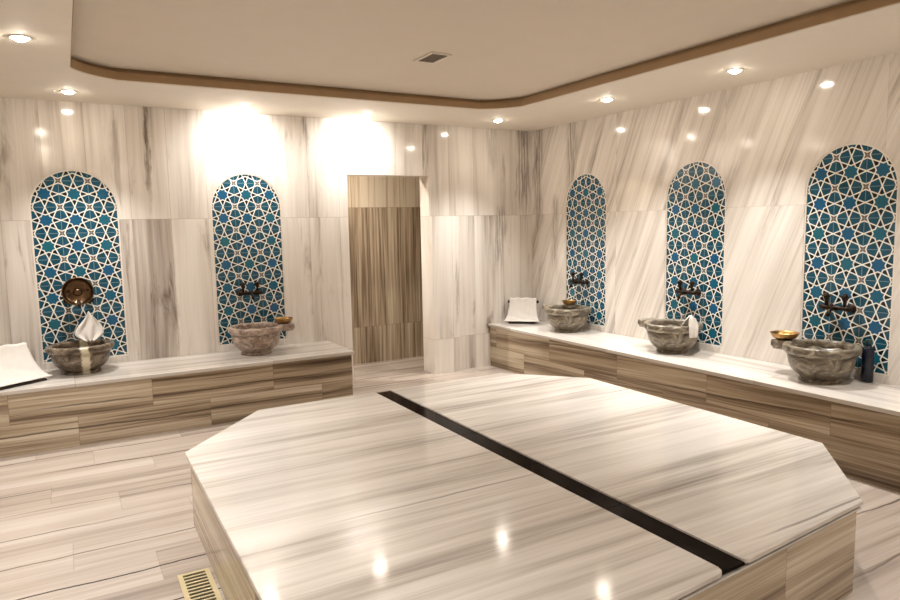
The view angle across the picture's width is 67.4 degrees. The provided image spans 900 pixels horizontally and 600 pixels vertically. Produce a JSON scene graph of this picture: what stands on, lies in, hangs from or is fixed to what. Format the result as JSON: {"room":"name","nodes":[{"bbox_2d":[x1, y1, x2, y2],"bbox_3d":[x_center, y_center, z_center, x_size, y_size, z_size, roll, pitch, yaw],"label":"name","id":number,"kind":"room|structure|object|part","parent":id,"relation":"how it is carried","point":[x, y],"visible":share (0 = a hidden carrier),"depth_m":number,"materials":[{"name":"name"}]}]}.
{"room":"spa","nodes":[
{"label":"spa","id":0,"kind":"room"},
{"bbox_2d":[0,97,532,384],"bbox_3d":[-1.498,-0.493,6.162,5.824,2.700,0.200,-5,7,-29],"label":"wall","id":1,"kind":"structure","parent":0,"point":[163,168],"depth_m":5.83,"materials":[{"name":"stone"}]},
{"bbox_2d":[29,170,128,363],"bbox_3d":[-2.902,-0.266,5.283,0.605,1.485,0.026,-5,7,-29],"label":"mosaic panel","id":2,"kind":"object","parent":1,"relation":"attached to","point":[74,214],"visible":0.98,"depth_m":5.25,"materials":[{"name":"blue tile"}]},
{"bbox_2d":[63,289,93,307],"bbox_3d":[-2.877,-0.019,5.224,0.210,0.149,0.156,-5,7,-29],"label":"tap","id":3,"kind":"object","parent":2,"relation":"attached to","point":[92,299],"visible":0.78,"depth_m":5.18,"materials":[{"name":"brown metal"}]},
{"bbox_2d":[61,277,93,305],"bbox_3d":[-2.865,-0.067,5.192,0.220,0.218,0.080,-5,7,-30],"label":"bowl","id":4,"kind":"object","parent":3,"relation":"hanging from","point":[77,286],"visible":1,"depth_m":5.20,"materials":[{"name":"orange metal"}]},
{"bbox_3d":[-2.860,0.027,5.200,0.030,0.062,0.090,-5,7,-29],"label":"spout","id":5,"kind":"part","parent":3,"relation":"part of","materials":[{"name":"brown metal"}]},
{"bbox_2d":[211,173,286,345],"bbox_3d":[-1.764,-0.359,5.927,0.605,1.485,0.026,-5,7,-29],"label":"mosaic panel","id":6,"kind":"object","parent":1,"relation":"attached to","point":[246,213],"visible":0.99,"depth_m":5.90,"materials":[{"name":"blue tile"}]},
{"bbox_2d":[237,281,262,299],"bbox_3d":[-1.735,-0.083,5.873,0.210,0.149,0.156,-5,7,-29],"label":"tap","id":7,"kind":"object","parent":6,"relation":"attached to","point":[257,291],"visible":1,"depth_m":5.87,"materials":[{"name":"brown metal"}]},
{"bbox_3d":[-1.797,-0.110,5.853,0.052,0.088,0.052,1,7,15],"label":"handle","id":8,"kind":"part","parent":7,"relation":"part of","materials":[{"name":"brown metal"}]},
{"bbox_3d":[-1.689,-0.119,5.914,0.052,0.088,0.052,1,7,15],"label":"handle","id":9,"kind":"part","parent":7,"relation":"part of","materials":[{"name":"brown metal"}]},
{"bbox_2d":[430,216,460,373],"bbox_3d":[-0.046,-0.052,6.898,0.305,1.605,0.045,-5,7,-29],"label":"wall tile","id":10,"kind":"object","parent":1,"relation":"attached to","point":[444,240],"depth_m":6.87,"materials":[{"name":"stone"}]},
{"bbox_2d":[347,176,423,364],"bbox_3d":[-1.012,-0.590,7.404,3.000,2.600,0.100,-5,7,-29],"label":"wall","id":11,"kind":"structure","parent":0,"point":[384,222],"depth_m":7.54,"materials":[{"name":"stone"}]},
{"bbox_2d":[0,356,899,599],"bbox_3d":[0.032,1.159,3.699,5.824,0.100,8.060,-5,7,-29],"label":"floor","id":12,"kind":"structure","parent":0,"point":[109,520],"depth_m":3.54,"materials":[{"name":"stone"}]},
{"bbox_2d":[0,341,353,457],"bbox_3d":[-2.296,0.743,5.326,3.040,0.457,0.667,-5,7,-29],"label":"bench","id":13,"kind":"object","parent":12,"relation":"on","point":[121,400],"visible":0.99,"depth_m":5.10,"materials":[{"name":"stone"}]},
{"bbox_2d":[0,378,46,389],"bbox_3d":[-3.094,0.474,4.731,0.248,0.240,0.414,2,7,26],"label":"headrest cover","id":14,"kind":"object","parent":13,"relation":"on","point":[40,379],"visible":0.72,"depth_m":4.70,"materials":[{"name":"brown wood"}]},
{"bbox_2d":[0,342,52,386],"bbox_3d":[-3.095,0.446,4.728,0.278,0.247,0.446,2,7,26],"label":"towel","id":15,"kind":"object","parent":14,"relation":"on","point":[17,364],"visible":1,"depth_m":4.79,"materials":[{"name":"white fabric"}]},
{"bbox_2d":[45,339,114,374],"bbox_3d":[-2.794,0.438,5.112,0.460,0.215,0.460,-5,7,-29],"label":"stone basin","id":16,"kind":"object","parent":13,"relation":"on","point":[76,357],"visible":0.95,"depth_m":4.99,"materials":[{"name":"grey stone"}]},
{"bbox_3d":[-2.793,0.453,5.114,0.398,0.170,0.398,-5,7,-29],"label":"bowl","id":17,"kind":"part","parent":16,"relation":"part of","materials":[{"name":"stone"}]},
{"bbox_2d":[75,311,103,341],"bbox_3d":[-2.773,0.203,5.180,0.198,0.230,0.076,-5,7,-29],"label":"cloth","id":18,"kind":"object","parent":16,"relation":"in","point":[90,329],"visible":1,"depth_m":5.19,"materials":[{"name":"white fabric"}]},
{"bbox_3d":[-2.300,0.530,5.302,3.040,0.028,0.667,-5,7,-29],"label":"seat","id":19,"kind":"part","parent":13,"relation":"part of","materials":[{"name":"stone"}]},
{"bbox_2d":[228,322,294,355],"bbox_3d":[-1.615,0.332,5.778,0.545,0.235,0.460,-5,7,-29],"label":"stone basin","id":20,"kind":"object","parent":13,"relation":"on","point":[254,338],"visible":1,"depth_m":5.62,"materials":[{"name":"grey stone"}]},
{"bbox_3d":[-1.652,0.351,5.759,0.403,0.186,0.404,-5,7,-29],"label":"bowl","id":21,"kind":"part","parent":20,"relation":"part of","materials":[{"name":"stone"}]},
{"bbox_2d":[274,317,292,323],"bbox_3d":[-1.446,0.178,5.860,0.164,0.046,0.164,-5,7,-29],"label":"bowl","id":22,"kind":"object","parent":20,"relation":"on","point":[282,320],"visible":1,"depth_m":5.82,"materials":[{"name":"gold metal"}]},
{"bbox_2d":[177,568,222,599],"bbox_3d":[-1.027,1.226,2.797,0.132,0.006,0.450,-5,7,-29],"label":"floor grate","id":23,"kind":"object","parent":12,"relation":"on","point":[199,584],"visible":1,"depth_m":2.87,"materials":[{"name":"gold metal"}]},
{"bbox_2d":[185,373,862,599],"bbox_3d":[0.268,0.939,3.419,2.800,0.390,2.900,-5,7,-29],"label":"platform","id":24,"kind":"object","parent":12,"relation":"on","point":[498,486],"visible":1,"depth_m":2.77,"materials":[{"name":"stone"}]},
{"bbox_2d":[488,320,899,491],"bbox_3d":[2.346,0.750,4.465,0.592,0.457,6.759,-5,7,-29],"label":"bench","id":25,"kind":"object","parent":12,"relation":"on","point":[856,421],"visible":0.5,"depth_m":4.68,"materials":[{"name":"stone"}]},
{"bbox_2d":[508,300,538,323],"bbox_3d":[0.775,0.125,7.215,0.327,0.240,0.158,1,7,15],"label":"towel rack","id":26,"kind":"object","parent":25,"relation":"on","point":[509,322],"visible":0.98,"depth_m":7.16,"materials":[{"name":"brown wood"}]},
{"bbox_2d":[503,297,539,321],"bbox_3d":[0.776,0.097,7.212,0.395,0.246,0.189,1,7,16],"label":"towel","id":27,"kind":"object","parent":26,"relation":"on","point":[520,309],"visible":1,"depth_m":7.21,"materials":[{"name":"white fabric"}]},
{"bbox_2d":[542,304,590,332],"bbox_3d":[1.131,0.182,6.654,0.460,0.235,0.545,-5,7,-29],"label":"stone basin","id":28,"kind":"object","parent":25,"relation":"on","point":[564,318],"visible":0.99,"depth_m":6.48,"materials":[{"name":"grey stone"}]},
{"bbox_3d":[1.153,0.203,6.619,0.398,0.186,0.398,-5,7,-29],"label":"bowl","id":29,"kind":"part","parent":28,"relation":"part of","materials":[{"name":"grey stone"}]},
{"bbox_2d":[562,300,576,304],"bbox_3d":[1.196,0.027,6.766,0.147,0.046,0.147,-5,7,-29],"label":"bowl","id":30,"kind":"object","parent":28,"relation":"on","point":[566,302],"visible":1,"depth_m":6.72,"materials":[{"name":"gold metal"}]},
{"bbox_2d":[638,318,702,353],"bbox_3d":[1.786,0.296,5.514,0.460,0.235,0.545,-5,7,-29],"label":"stone basin","id":31,"kind":"object","parent":25,"relation":"on","point":[668,336],"visible":0.89,"depth_m":5.35,"materials":[{"name":"grey stone"}]},
{"bbox_3d":[1.808,0.317,5.479,0.398,0.186,0.398,-5,7,-29],"label":"bowl","id":32,"kind":"part","parent":31,"relation":"part of","materials":[{"name":"grey stone"}]},
{"bbox_2d":[681,315,697,337],"bbox_3d":[1.880,0.200,5.286,0.129,0.174,0.144,-5,7,-29],"label":"cloth","id":33,"kind":"object","parent":31,"relation":"on","point":[690,321],"visible":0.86,"depth_m":5.23,"materials":[{"name":"white fabric"}]},
{"bbox_3d":[2.342,0.537,4.441,0.592,0.028,6.759,-5,7,-29],"label":"seat","id":34,"kind":"part","parent":25,"relation":"part of","materials":[{"name":"stone"}]},
{"bbox_2d":[771,339,861,383],"bbox_3d":[2.401,0.403,4.442,0.460,0.235,0.545,-5,7,-29],"label":"stone basin","id":35,"kind":"object","parent":25,"relation":"on","point":[818,361],"visible":0.98,"depth_m":4.29,"materials":[{"name":"grey stone"}]},
{"bbox_2d":[770,330,799,339],"bbox_3d":[2.290,0.245,4.616,0.185,0.046,0.185,-5,7,-29],"label":"bowl","id":36,"kind":"object","parent":35,"relation":"on","point":[778,334],"visible":1,"depth_m":4.59,"materials":[{"name":"gold metal"}]},
{"bbox_3d":[2.422,0.423,4.407,0.398,0.186,0.398,-5,7,-29],"label":"bowl","id":37,"kind":"part","parent":35,"relation":"part of","materials":[{"name":"grey stone"}]},
{"bbox_2d":[860,339,874,382],"bbox_3d":[2.682,0.390,4.331,0.072,0.276,0.072,-5,7,-29],"label":"bottle","id":38,"kind":"object","parent":25,"relation":"on","point":[868,352],"visible":0.98,"depth_m":4.31,"materials":[{"name":"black plastic"}]},
{"bbox_2d":[71,0,851,99],"bbox_3d":[0.204,-1.470,3.014,5.424,0.100,6.760,-5,7,-29],"label":"ceiling","id":39,"kind":"structure","parent":0,"point":[499,49],"depth_m":3.85,"materials":[{"name":"beige paint"}]},
{"bbox_2d":[413,51,451,63],"bbox_3d":[-0.112,-1.554,4.329,0.150,0.010,0.250,-5,7,-29],"label":"ceiling vent","id":40,"kind":"object","parent":39,"relation":"in","point":[432,57],"visible":1,"depth_m":4.31,"materials":[{"name":"metal"}]},
{"bbox_2d":[70,0,899,108],"bbox_3d":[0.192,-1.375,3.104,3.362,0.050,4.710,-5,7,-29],"label":"trim","id":41,"kind":"structure","parent":39,"relation":"attached to","point":[867,5],"depth_m":4.59,"materials":[{"name":"brown paint"}]},
{"bbox_2d":[532,52,899,385],"bbox_3d":[2.719,-0.384,4.450,0.200,2.700,6.960,-5,7,-29],"label":"wall","id":42,"kind":"structure","parent":0,"point":[765,140],"depth_m":5.18,"materials":[{"name":"stone"}]},
{"bbox_2d":[0,0,899,130],"bbox_3d":[0.206,-1.364,3.026,5.424,0.056,6.760,-5,7,-29],"label":"ceiling","id":43,"kind":"structure","parent":42,"relation":"attached to","point":[38,68],"depth_m":4.67,"materials":[{"name":"beige paint"}]},
{"bbox_2d":[7,34,32,41],"bbox_3d":[-2.183,-1.324,3.426,0.110,0.020,0.110,-5,7,-29],"label":"recessed light","id":44,"kind":"object","parent":43,"relation":"in","point":[21,38],"visible":1,"depth_m":3.40,"materials":[{"name":"metal"}]},
{"bbox_2d":[59,90,76,93],"bbox_3d":[-2.692,-1.462,4.755,0.110,0.020,0.110,-5,7,-29],"label":"recessed light","id":45,"kind":"object","parent":43,"relation":"in","point":[62,91],"visible":1,"depth_m":4.73,"materials":[{"name":"metal"}]},
{"bbox_2d":[238,105,251,108],"bbox_3d":[-1.661,-1.560,5.465,0.110,0.020,0.110,-5,7,-29],"label":"recessed light","id":46,"kind":"object","parent":43,"relation":"in","point":[240,106],"visible":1,"depth_m":5.44,"materials":[{"name":"metal"}]},
{"bbox_2d":[360,113,371,116],"bbox_3d":[-0.742,-1.633,5.962,0.110,0.020,0.110,-5,7,-29],"label":"recessed light","id":47,"kind":"object","parent":43,"relation":"in","point":[362,114],"visible":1,"depth_m":5.94,"materials":[{"name":"metal"}]},
{"bbox_2d":[600,98,613,101],"bbox_3d":[1.271,-1.615,5.460,0.110,0.020,0.110,-5,7,-29],"label":"recessed light","id":48,"kind":"object","parent":43,"relation":"in","point":[603,99],"visible":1,"depth_m":5.44,"materials":[{"name":"metal"}]},
{"bbox_2d":[726,68,743,73],"bbox_3d":[1.897,-1.520,4.490,0.110,0.020,0.110,-5,7,-29],"label":"recessed light","id":49,"kind":"object","parent":43,"relation":"in","point":[735,70],"visible":1,"depth_m":4.47,"materials":[{"name":"metal"}]},
{"bbox_2d":[565,173,605,326],"bbox_3d":[1.349,-0.502,6.685,0.026,1.485,0.605,-5,7,-29],"label":"mosaic panel","id":50,"kind":"object","parent":42,"relation":"attached to","point":[585,207],"visible":0.98,"depth_m":6.65,"materials":[{"name":"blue tile"}]},
{"bbox_2d":[569,272,588,286],"bbox_3d":[1.254,-0.204,6.724,0.156,0.149,0.210,-5,7,-29],"label":"tap","id":51,"kind":"object","parent":50,"relation":"attached to","point":[576,281],"visible":1,"depth_m":6.70,"materials":[{"name":"brown metal"}]},
{"bbox_2d":[664,161,725,346],"bbox_3d":[2.009,-0.388,5.536,0.026,1.485,0.605,-5,7,-29],"label":"mosaic panel","id":52,"kind":"object","parent":42,"relation":"attached to","point":[696,193],"visible":0.97,"depth_m":5.50,"materials":[{"name":"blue tile"}]},
{"bbox_2d":[675,280,700,298],"bbox_3d":[1.929,-0.086,5.548,0.156,0.149,0.210,-5,7,-29],"label":"tap","id":53,"kind":"object","parent":52,"relation":"attached to","point":[680,291],"visible":1,"depth_m":5.52,"materials":[{"name":"brown metal"}]},
{"bbox_3d":[1.911,-0.123,5.606,0.052,0.088,0.052,1,7,16],"label":"handle","id":54,"kind":"part","parent":53,"relation":"part of","materials":[{"name":"brown metal"}]},
{"bbox_3d":[1.901,-0.041,5.537,0.090,0.062,0.030,-5,7,-29],"label":"spout","id":55,"kind":"part","parent":53,"relation":"part of","materials":[{"name":"brown metal"}]},
{"bbox_3d":[1.973,-0.113,5.499,0.052,0.088,0.052,1,7,16],"label":"handle","id":56,"kind":"part","parent":53,"relation":"part of","materials":[{"name":"brown metal"}]},
{"bbox_2d":[800,143,898,375],"bbox_3d":[2.628,-0.280,4.458,0.026,1.485,0.605,-5,7,-29],"label":"mosaic panel","id":57,"kind":"object","parent":42,"relation":"attached to","point":[851,194],"visible":0.98,"depth_m":4.42,"materials":[{"name":"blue tile"}]},
{"bbox_2d":[819,292,856,316],"bbox_3d":[2.546,0.031,4.474,0.156,0.149,0.210,-5,7,-29],"label":"tap","id":58,"kind":"object","parent":57,"relation":"attached to","point":[829,306],"visible":1,"depth_m":4.45,"materials":[{"name":"brown metal"}]},
{"bbox_3d":[2.529,-0.006,4.532,0.052,0.088,0.052,1,7,15],"label":"handle","id":59,"kind":"part","parent":58,"relation":"part of","materials":[{"name":"brown metal"}]},
{"bbox_3d":[2.518,0.077,4.462,0.090,0.062,0.030,-5,7,-29],"label":"spout","id":60,"kind":"part","parent":58,"relation":"part of","materials":[{"name":"brown metal"}]},
{"bbox_3d":[2.590,0.005,4.425,0.052,0.088,0.052,1,7,15],"label":"handle","id":61,"kind":"part","parent":58,"relation":"part of","materials":[{"name":"brown metal"}]}
]}

